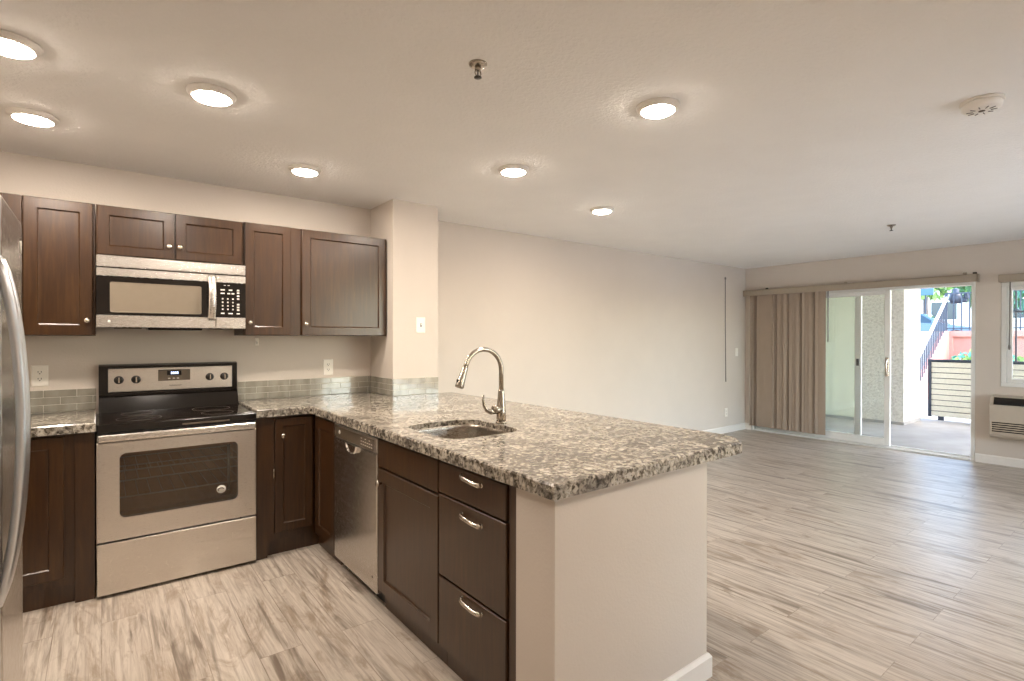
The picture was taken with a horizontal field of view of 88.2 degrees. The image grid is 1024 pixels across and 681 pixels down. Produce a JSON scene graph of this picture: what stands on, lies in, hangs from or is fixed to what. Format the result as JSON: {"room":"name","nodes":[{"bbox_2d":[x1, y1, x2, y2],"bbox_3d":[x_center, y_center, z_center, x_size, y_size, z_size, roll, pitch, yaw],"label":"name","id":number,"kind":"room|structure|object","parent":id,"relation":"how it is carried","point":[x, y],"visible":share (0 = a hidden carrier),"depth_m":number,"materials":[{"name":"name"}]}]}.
{"room":"apartment kitchen","nodes":[
{"label":"apartment kitchen","id":0,"kind":"room"},
{"bbox_2d":[0,151,745,559],"bbox_3d":[0.072,0.135,5.405,8.991,2.430,0.160,0,0,-38],"label":"wall","id":1,"kind":"structure","parent":0,"point":[572,326],"depth_m":5.28,"materials":[{"name":"beige paint"}]},
{"bbox_2d":[0,192,21,224],"bbox_3d":[-2.950,-0.402,2.723,0.644,0.750,0.355,0,0,-38],"label":"upper cabinet","id":2,"kind":"object","parent":1,"relation":"attached to","point":[14,201],"visible":0.24,"depth_m":2.81,"materials":[{"name":"brown wood"}]},
{"bbox_2d":[31,365,47,386],"bbox_3d":[-2.764,0.207,3.092,0.076,0.124,0.009,0,0,-38],"label":"wall outlet","id":3,"kind":"object","parent":1,"relation":"attached to","point":[39,373],"visible":1,"depth_m":3.09,"materials":[{"name":"white plastic"}]},
{"bbox_2d":[36,370,43,374],"bbox_3d":[-2.762,0.187,3.090,0.034,0.029,0.004,0,0,-38],"label":"socket","id":4,"kind":"object","parent":3,"relation":"attached to","point":[38,372],"depth_m":3.09,"materials":[{"name":"white plastic"}]},
{"bbox_2d":[36,377,43,381],"bbox_3d":[-2.762,0.227,3.090,0.034,0.029,0.004,0,0,-38],"label":"socket","id":5,"kind":"object","parent":3,"relation":"attached to","point":[38,379],"depth_m":3.09,"materials":[{"name":"white plastic"}]},
{"bbox_2d":[22,195,95,335],"bbox_3d":[-2.573,-0.403,3.017,0.307,0.750,0.355,0,0,-38],"label":"upper cabinet","id":6,"kind":"object","parent":1,"relation":"attached to","point":[59,236],"visible":0.97,"depth_m":2.90,"materials":[{"name":"brown wood"}]},
{"bbox_2d":[30,388,95,412],"bbox_3d":[-2.934,0.359,2.959,0.954,0.131,0.009,0,0,-38],"label":"tile backsplash","id":7,"kind":"structure","parent":1,"relation":"attached to","point":[41,401],"depth_m":3.15,"materials":[{"name":"grey tile"}]},
{"bbox_2d":[96,204,242,265],"bbox_3d":[-2.149,-0.634,3.345,0.760,0.290,0.355,0,0,-38],"label":"upper cabinet","id":8,"kind":"object","parent":1,"relation":"attached to","point":[120,231],"visible":0.94,"depth_m":3.20,"materials":[{"name":"brown wood"}]},
{"bbox_2d":[96,254,245,330],"bbox_3d":[-2.120,-0.273,3.309,0.758,0.419,0.448,0,0,-38],"label":"microwave","id":9,"kind":"object","parent":8,"relation":"attached to","point":[132,292],"visible":1,"depth_m":3.15,"materials":[{"name":"silver metal"}]},
{"bbox_2d":[255,338,258,345],"bbox_3d":[-1.834,0.010,3.802,0.026,0.054,0.029,0,0,-38],"label":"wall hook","id":10,"kind":"object","parent":1,"relation":"attached to","point":[256,339],"visible":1,"depth_m":3.81,"materials":[{"name":"white plastic"}]},
{"bbox_2d":[234,222,299,335],"bbox_3d":[-1.704,-0.409,3.692,0.362,0.748,0.355,0,0,-38],"label":"upper cabinet","id":11,"kind":"object","parent":1,"relation":"attached to","point":[271,253],"visible":0.95,"depth_m":3.57,"materials":[{"name":"brown wood"}]},
{"bbox_2d":[323,359,332,374],"bbox_3d":[-1.435,0.208,4.125,0.076,0.124,0.009,0,0,-38],"label":"wall outlet","id":12,"kind":"object","parent":1,"relation":"attached to","point":[327,363],"visible":1,"depth_m":4.12,"materials":[{"name":"white plastic"}]},
{"bbox_2d":[238,376,437,399],"bbox_3d":[-1.266,0.356,3.991,1.378,0.131,0.428,0,0,-38],"label":"tile backsplash","id":13,"kind":"structure","parent":1,"relation":"attached to","point":[247,390],"depth_m":4.07,"materials":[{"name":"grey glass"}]},
{"bbox_2d":[300,229,385,335],"bbox_3d":[-1.307,-0.409,4.002,0.642,0.748,0.355,0,0,-38],"label":"upper cabinet","id":14,"kind":"object","parent":1,"relation":"attached to","point":[343,276],"visible":0.94,"depth_m":3.87,"materials":[{"name":"brown wood"}]},
{"bbox_2d":[703,423,745,433],"bbox_3d":[1.344,1.300,6.314,5.591,0.095,0.016,0,0,-38],"label":"baseboard","id":15,"kind":"structure","parent":1,"relation":"attached to","point":[721,430],"depth_m":7.72,"materials":[{"name":"white paint"}]},
{"bbox_2d":[725,277,725,380],"bbox_3d":[3.101,-0.160,7.677,0.044,1.517,0.014,0,0,-38],"label":"cable","id":16,"kind":"object","parent":1,"relation":"attached to","point":[725,277],"visible":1,"depth_m":7.67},
{"bbox_2d":[371,199,437,395],"bbox_3d":[-0.928,0.139,4.362,0.390,2.430,0.578,0,0,-38],"label":"wall pillar","id":17,"kind":"structure","parent":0,"point":[409,229],"depth_m":4.12,"materials":[{"name":"beige paint"}]},
{"bbox_2d":[416,317,424,332],"bbox_3d":[-0.714,-0.121,4.151,0.078,0.124,0.016,0,0,-38],"label":"light switch","id":18,"kind":"object","parent":17,"relation":"attached to","point":[420,321],"visible":1,"depth_m":4.15,"materials":[{"name":"white plastic"}]},
{"bbox_2d":[0,0,1023,268],"bbox_3d":[1.879,-1.127,3.078,8.991,0.120,6.041,0,0,-38],"label":"ceiling","id":19,"kind":"structure","parent":0,"point":[800,131],"depth_m":2.47,"materials":[{"name":"paint"}]},
{"bbox_2d":[0,29,43,59],"bbox_3d":[-1.802,-1.051,1.887,0.194,0.030,0.194,0,0,-38],"label":"recessed light","id":20,"kind":"object","parent":19,"relation":"in","point":[14,45],"visible":1,"depth_m":1.88,"materials":[{"name":"white paint"}]},
{"bbox_2d":[0,38,33,58],"bbox_3d":[-1.802,-1.044,1.887,0.144,0.016,0.144,0,0,-38],"label":"diffuser","id":21,"kind":"object","parent":20,"relation":"attached to","point":[19,48],"depth_m":1.88,"materials":[{"name":"white plastic"}]},
{"bbox_2d":[5,107,59,126],"bbox_3d":[-2.278,-1.055,2.513,0.194,0.030,0.194,0,0,-38],"label":"recessed light","id":22,"kind":"object","parent":19,"relation":"in","point":[29,116],"visible":1,"depth_m":2.48,"materials":[{"name":"white plastic"}]},
{"bbox_2d":[12,114,52,126],"bbox_3d":[-2.278,-1.048,2.513,0.144,0.016,0.144,0,0,-38],"label":"diffuser","id":23,"kind":"object","parent":22,"relation":"attached to","point":[42,120],"depth_m":2.50,"materials":[{"name":"white plastic"}]},
{"bbox_2d":[186,82,236,105],"bbox_3d":[-1.296,-1.053,2.282,0.194,0.030,0.194,0,0,-38],"label":"recessed light","id":24,"kind":"object","parent":19,"relation":"in","point":[206,93],"visible":1,"depth_m":2.24,"materials":[{"name":"white plastic"}]},
{"bbox_2d":[192,91,230,105],"bbox_3d":[-1.296,-1.046,2.283,0.144,0.016,0.144,0,0,-38],"label":"diffuser","id":25,"kind":"object","parent":24,"relation":"attached to","point":[214,98],"depth_m":2.26,"materials":[{"name":"white plastic"}]},
{"bbox_2d":[288,164,320,176],"bbox_3d":[-1.294,-1.057,3.304,0.194,0.030,0.194,0,0,-38],"label":"recessed light","id":26,"kind":"object","parent":19,"relation":"in","point":[306,170],"visible":1,"depth_m":3.26,"materials":[{"name":"white plastic"}]},
{"bbox_2d":[293,169,316,176],"bbox_3d":[-1.294,-1.050,3.304,0.144,0.016,0.144,0,0,-38],"label":"diffuser","id":27,"kind":"object","parent":26,"relation":"attached to","point":[302,172],"depth_m":3.28,"materials":[{"name":"white"}]},
{"bbox_2d":[469,59,486,79],"bbox_3d":[-0.132,-1.038,2.036,0.072,0.054,0.072,0,0,-38],"label":"sprinkler","id":28,"kind":"object","parent":19,"relation":"attached to","point":[477,65],"visible":1,"depth_m":2.02,"materials":[{"name":"silver metal"}]},
{"bbox_2d":[498,164,528,176],"bbox_3d":[0.009,-1.055,3.298,0.194,0.030,0.194,0,0,-38],"label":"recessed light","id":29,"kind":"object","parent":19,"relation":"in","point":[513,170],"visible":1,"depth_m":3.25,"materials":[{"name":"white plastic"}]},
{"bbox_2d":[502,169,524,176],"bbox_3d":[0.009,-1.048,3.298,0.144,0.016,0.144,0,0,-38],"label":"diffuser","id":30,"kind":"object","parent":29,"relation":"attached to","point":[508,172],"depth_m":3.27,"materials":[{"name":"white plastic"}]},
{"bbox_2d":[590,206,613,213],"bbox_3d":[0.735,-1.059,4.319,0.194,0.030,0.194,0,0,-38],"label":"recessed light","id":31,"kind":"object","parent":19,"relation":"in","point":[600,209],"visible":1,"depth_m":4.26,"materials":[{"name":"white plastic"}]},
{"bbox_2d":[593,210,610,213],"bbox_3d":[0.735,-1.052,4.319,0.144,0.016,0.144,0,0,-38],"label":"diffuser","id":32,"kind":"object","parent":31,"relation":"attached to","point":[594,211],"depth_m":4.30,"materials":[{"name":"white"}]},
{"bbox_2d":[636,97,679,118],"bbox_3d":[0.665,-1.051,2.408,0.194,0.030,0.194,0,0,-38],"label":"recessed light","id":33,"kind":"object","parent":19,"relation":"in","point":[658,107],"visible":1,"depth_m":2.37,"materials":[{"name":"white plastic"}]},
{"bbox_2d":[642,105,673,118],"bbox_3d":[0.665,-1.044,2.408,0.144,0.016,0.144,0,0,-38],"label":"diffuser","id":34,"kind":"object","parent":33,"relation":"attached to","point":[648,111],"depth_m":2.39,"materials":[{"name":"white plastic"}]},
{"bbox_2d":[959,93,1005,115],"bbox_3d":[2.083,-1.039,2.344,0.156,0.049,0.156,0,0,-38],"label":"smoke detector","id":35,"kind":"object","parent":19,"relation":"attached to","point":[990,102],"visible":1,"depth_m":2.31,"materials":[{"name":"white paint"}]},
{"bbox_2d":[23,429,1023,680],"bbox_3d":[1.884,1.403,3.096,9.011,0.080,6.041,0,0,-38],"label":"floor","id":36,"kind":"structure","parent":0,"point":[827,560],"depth_m":2.79,"materials":[{"name":"grey wood"}]},
{"bbox_2d":[0,195,30,680],"bbox_3d":[-1.612,0.491,1.177,0.799,1.752,0.912,0,0,-38],"label":"refrigerator","id":37,"kind":"object","parent":36,"relation":"on","point":[15,413],"visible":1,"depth_m":1.41,"materials":[{"name":"silver metal"}]},
{"bbox_2d":[23,432,95,612],"bbox_3d":[-2.742,0.917,2.709,0.952,0.883,0.642,0,0,-38],"label":"base cabinet","id":38,"kind":"object","parent":36,"relation":"on","point":[59,531],"visible":0.61,"depth_m":2.69,"materials":[{"name":"brown wood"}]},
{"bbox_2d":[31,410,95,436],"bbox_3d":[-2.738,0.451,2.707,0.956,0.048,0.628,0,0,-38],"label":"countertop","id":39,"kind":"structure","parent":38,"relation":"on","point":[70,422],"depth_m":2.75,"materials":[{"name":"grey stone"}]},
{"bbox_2d":[96,361,255,596],"bbox_3d":[-2.051,0.753,3.232,0.768,1.208,0.646,0,0,-38],"label":"range","id":40,"kind":"object","parent":36,"relation":"on","point":[176,445],"visible":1,"depth_m":3.15,"materials":[{"name":"silver metal"}]},
{"bbox_2d":[96,422,255,543],"bbox_3d":[-2.024,0.778,3.196,0.766,0.565,0.555,0,0,-38],"label":"oven","id":41,"kind":"object","parent":40,"relation":"in","point":[152,482],"depth_m":3.13,"materials":[{"name":"silver metal"}]},
{"bbox_2d":[96,404,255,433],"bbox_3d":[-2.032,0.462,3.206,0.766,0.046,0.568,0,0,-38],"label":"cooktop","id":42,"kind":"object","parent":40,"relation":"in","point":[150,419],"depth_m":3.08,"materials":[{"name":"black glass"}]},
{"bbox_2d":[255,414,343,564],"bbox_3d":[-1.258,0.915,3.644,0.980,0.883,0.989,0,0,-38],"label":"base cabinet","id":43,"kind":"object","parent":36,"relation":"on","point":[295,454],"visible":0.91,"depth_m":3.35,"materials":[{"name":"brown wood"}]},
{"bbox_2d":[238,392,741,500],"bbox_3d":[-0.437,0.452,3.023,1.522,0.048,2.955,0,0,-38],"label":"countertop","id":44,"kind":"structure","parent":43,"relation":"on","point":[553,454],"depth_m":2.35,"materials":[{"name":"grey stone"}]},
{"bbox_2d":[416,424,510,438],"bbox_3d":[-0.245,0.557,2.593,0.414,0.201,0.479,0,0,-38],"label":"sink","id":45,"kind":"object","parent":44,"relation":"in","point":[462,431],"visible":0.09,"depth_m":2.82,"materials":[{"name":"metal"}]},
{"bbox_2d":[455,347,506,423],"bbox_3d":[-0.154,0.231,2.684,0.308,0.397,0.060,0,0,-38],"label":"faucet","id":46,"kind":"object","parent":44,"relation":"on","point":[499,409],"visible":1,"depth_m":2.73,"materials":[{"name":"silver metal"}]},
{"bbox_2d":[335,423,384,602],"bbox_3d":[-0.649,0.923,3.094,0.608,0.872,0.614,0,0,-38],"label":"dishwasher","id":47,"kind":"object","parent":36,"relation":"on","point":[356,452],"visible":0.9,"depth_m":2.87,"materials":[{"name":"silver metal"}]},
{"bbox_2d":[375,438,446,664],"bbox_3d":[-0.259,0.921,2.615,0.660,0.882,0.613,0,0,-38],"label":"base cabinet","id":48,"kind":"object","parent":36,"relation":"on","point":[407,484],"visible":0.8,"depth_m":2.40,"materials":[{"name":"brown wood"}]},
{"bbox_2d":[439,460,515,680],"bbox_3d":[0.088,0.923,2.171,0.658,0.882,0.508,0,0,-38],"label":"base cabinet","id":49,"kind":"object","parent":36,"relation":"on","point":[477,512],"visible":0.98,"depth_m":1.96,"materials":[{"name":"brown wood"}]},
{"bbox_2d":[516,462,706,680],"bbox_3d":[-0.310,0.920,2.887,0.837,0.882,2.516,0,0,-38],"label":"wall","id":50,"kind":"structure","parent":0,"point":[611,582],"depth_m":1.80,"materials":[{"name":"beige paint"}]},
{"bbox_2d":[663,652,711,680],"bbox_3d":[-0.299,1.313,2.887,0.853,0.095,2.532,0,0,-38],"label":"baseboard","id":51,"kind":"structure","parent":50,"relation":"attached to","point":[700,669],"depth_m":2.09,"materials":[{"name":"white paint"}]},
{"bbox_2d":[826,297,854,416],"bbox_3d":[4.630,0.045,9.089,2.729,2.650,1.739,0,0,-38],"label":"wall","id":52,"kind":"structure","parent":0,"point":[840,346],"depth_m":9.32,"materials":[{"name":"paint"}]},
{"bbox_2d":[745,239,1023,458],"bbox_3d":[5.414,0.141,5.746,0.140,2.430,5.901,0,0,-38],"label":"wall","id":53,"kind":"structure","parent":0,"point":[989,260],"depth_m":5.94,"materials":[{"name":"beige paint"}]},
{"bbox_2d":[746,423,751,429],"bbox_3d":[3.575,1.296,7.986,0.016,0.095,0.086,0,0,-38],"label":"baseboard","id":54,"kind":"structure","parent":53,"relation":"attached to","point":[748,426],"depth_m":7.98,"materials":[{"name":"white paint"}]},
{"bbox_2d":[743,272,979,434],"bbox_3d":[4.348,0.253,6.932,0.113,2.041,2.697,0,0,-38],"label":"vertical blinds","id":55,"kind":"object","parent":53,"relation":"attached to","point":[788,325],"visible":1,"depth_m":7.41,"materials":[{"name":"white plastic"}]},
{"bbox_2d":[752,282,975,460],"bbox_3d":[4.441,0.340,6.966,0.147,2.020,2.568,0,0,-38],"label":"door","id":56,"kind":"structure","parent":53,"relation":"in","point":[856,438],"depth_m":6.64,"materials":[{"name":"white plastic"}]},
{"bbox_2d":[975,453,1023,467],"bbox_3d":[6.131,1.313,4.701,0.016,0.095,3.081,0,0,-38],"label":"baseboard","id":57,"kind":"structure","parent":53,"relation":"attached to","point":[983,458],"depth_m":5.75,"materials":[{"name":"white paint"}]},
{"bbox_2d":[989,394,1023,440],"bbox_3d":[5.535,0.819,5.310,0.205,0.453,1.078,0,0,-38],"label":"wall heater","id":58,"kind":"object","parent":53,"relation":"attached to","point":[1006,412],"visible":1,"depth_m":5.58,"materials":[{"name":"metal"}]},
{"bbox_2d":[993,397,1023,406],"bbox_3d":[5.483,0.648,5.269,0.058,0.074,1.018,0,0,-38],"label":"grille","id":59,"kind":"object","parent":58,"relation":"attached to","point":[997,401],"depth_m":5.58,"materials":[{"name":"black metal"}]},
{"bbox_2d":[1001,281,1023,387],"bbox_3d":[5.929,-0.061,5.070,0.116,1.128,1.820,0,0,-38],"label":"window","id":60,"kind":"structure","parent":53,"relation":"in","point":[1007,380],"depth_m":5.72,"materials":[{"name":"white plastic"}]},
{"bbox_2d":[998,273,1023,349],"bbox_3d":[5.856,-0.301,5.000,0.074,0.811,1.864,0,0,-38],"label":"roller blind","id":61,"kind":"object","parent":60,"relation":"attached to","point":[1017,277],"visible":1,"depth_m":5.67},
{"bbox_2d":[862,289,919,421],"bbox_3d":[6.503,0.047,9.064,0.845,2.650,0.598,0,0,-38],"label":"wall","id":62,"kind":"structure","parent":0,"point":[905,304],"depth_m":8.83,"materials":[{"name":"beige paint"}]},
{"bbox_2d":[825,414,920,424],"bbox_3d":[5.966,1.346,9.747,0.858,0.045,2.351,0,0,-38],"label":"trim","id":63,"kind":"structure","parent":62,"relation":"attached to","point":[826,415],"depth_m":8.93,"materials":[{"name":"concrete"}]},
{"bbox_2d":[825,417,970,455],"bbox_3d":[6.900,1.442,7.023,3.728,0.120,7.800,0,0,-38],"label":"floor","id":64,"kind":"structure","parent":0,"point":[949,436],"depth_m":7.91,"materials":[{"name":"concrete"}]},
{"bbox_2d":[928,359,1023,420],"bbox_3d":[8.513,0.857,7.654,0.055,1.048,4.020,0,0,-38],"label":"fence","id":65,"kind":"object","parent":64,"relation":"on","point":[949,381],"visible":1,"depth_m":8.98,"materials":[{"name":"paint"}]},
{"bbox_2d":[920,400,970,421],"bbox_3d":[10.797,1.475,9.675,5.680,0.140,30.000,0,0,-38],"label":"ground","id":66,"kind":"structure","parent":0,"point":[923,404],"depth_m":10.13,"materials":[{"name":"concrete"}]},
{"bbox_2d":[920,331,948,400],"bbox_3d":[9.829,0.573,13.287,2.430,1.630,1.300,0,0,-38],"label":"stairs","id":67,"kind":"structure","parent":66,"relation":"on","point":[942,351],"depth_m":13.09,"materials":[{"name":"concrete"}]},
{"bbox_2d":[920,330,1023,360],"bbox_3d":[13.884,0.591,10.297,0.280,1.630,11.200,0,0,-38],"label":"wall","id":68,"kind":"structure","parent":66,"relation":"on","point":[959,341],"depth_m":13.33,"materials":[{"name":"paint"}]},
{"bbox_2d":[920,290,1023,380],"bbox_3d":[11.999,0.057,10.542,2.524,2.529,5.906,0,0,-38],"label":"stair railing","id":69,"kind":"object","parent":68,"relation":"on","point":[943,312],"visible":0.49,"depth_m":13.09,"materials":[{"name":"black metal"}]},
{"bbox_2d":[948,288,968,303],"bbox_3d":[11.448,-1.151,13.540,0.320,0.400,0.426,0,0,-38],"label":"bundle","id":70,"kind":"object","parent":69,"relation":"hanging from","point":[965,298],"visible":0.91,"depth_m":13.48,"materials":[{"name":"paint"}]},
{"bbox_2d":[950,349,1023,360],"bbox_3d":[11.326,0.796,12.606,0.857,1.208,1.470,0,0,-38],"label":"shrub","id":71,"kind":"object","parent":66,"relation":"on","point":[961,355],"visible":0.08,"depth_m":12.80,"materials":[{"name":"green plant"}]},
{"bbox_2d":[1013,290,1023,360],"bbox_3d":[8.521,0.004,8.117,0.030,2.810,1.450,0,0,-38],"label":"security bars","id":72,"kind":"object","parent":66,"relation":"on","point":[1015,311],"visible":0.12,"depth_m":8.56,"materials":[{"name":"paint"}]},
{"label":"outside","id":73,"kind":"structure","parent":0,"visible":0},
{"bbox_3d":[31.429,0.828,30.789,52.580,1.300,50.000,0,0,-38],"label":"street","id":74,"kind":"object","parent":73,"visible":0},
{"bbox_2d":[920,288,933,313],"bbox_3d":[20.321,-1.365,25.949,0.110,3.100,0.620,0,0,-38],"label":"street sign","id":75,"kind":"object","parent":74,"relation":"on","point":[927,291],"visible":0.39,"depth_m":25.92,"materials":[{"name":"metal"}]},
{"bbox_2d":[920,286,962,313],"bbox_3d":[22.891,-3.093,29.186,5.479,6.543,5.316,0,0,-38],"label":"tree","id":76,"kind":"object","parent":74,"relation":"on","point":[943,290],"visible":0.02,"depth_m":28.98,"materials":[{"name":"green plant"}]},
{"bbox_2d":[920,313,970,330],"bbox_3d":[18.305,-0.527,23.613,1.895,1.440,4.400,0,0,-38],"label":"car","id":77,"kind":"object","parent":74,"relation":"on","point":[926,320],"visible":0.09,"depth_m":22.81,"materials":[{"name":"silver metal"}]},
{"bbox_2d":[920,287,1023,330],"bbox_3d":[32.714,-2.159,39.373,8.800,4.600,30.800,0,0,-38],"label":"building","id":78,"kind":"structure","parent":74,"relation":"on","point":[933,307],"depth_m":35.94,"materials":[{"name":"paint"}]},
{"bbox_2d":[952,286,1019,307],"bbox_3d":[16.376,-2.056,18.027,3.090,4.556,2.622,0,0,-38],"label":"tree","id":79,"kind":"object","parent":74,"relation":"on","point":[964,288],"visible":0.04,"depth_m":18.00,"materials":[{"name":"green plant"}]},
{"bbox_2d":[1013,291,1023,313],"bbox_3d":[14.277,-1.762,13.490,3.277,4.004,4.064,0,0,-38],"label":"tree","id":80,"kind":"object","parent":74,"relation":"on","point":[1018,292],"visible":0.02,"depth_m":13.97,"materials":[{"name":"green plant"}]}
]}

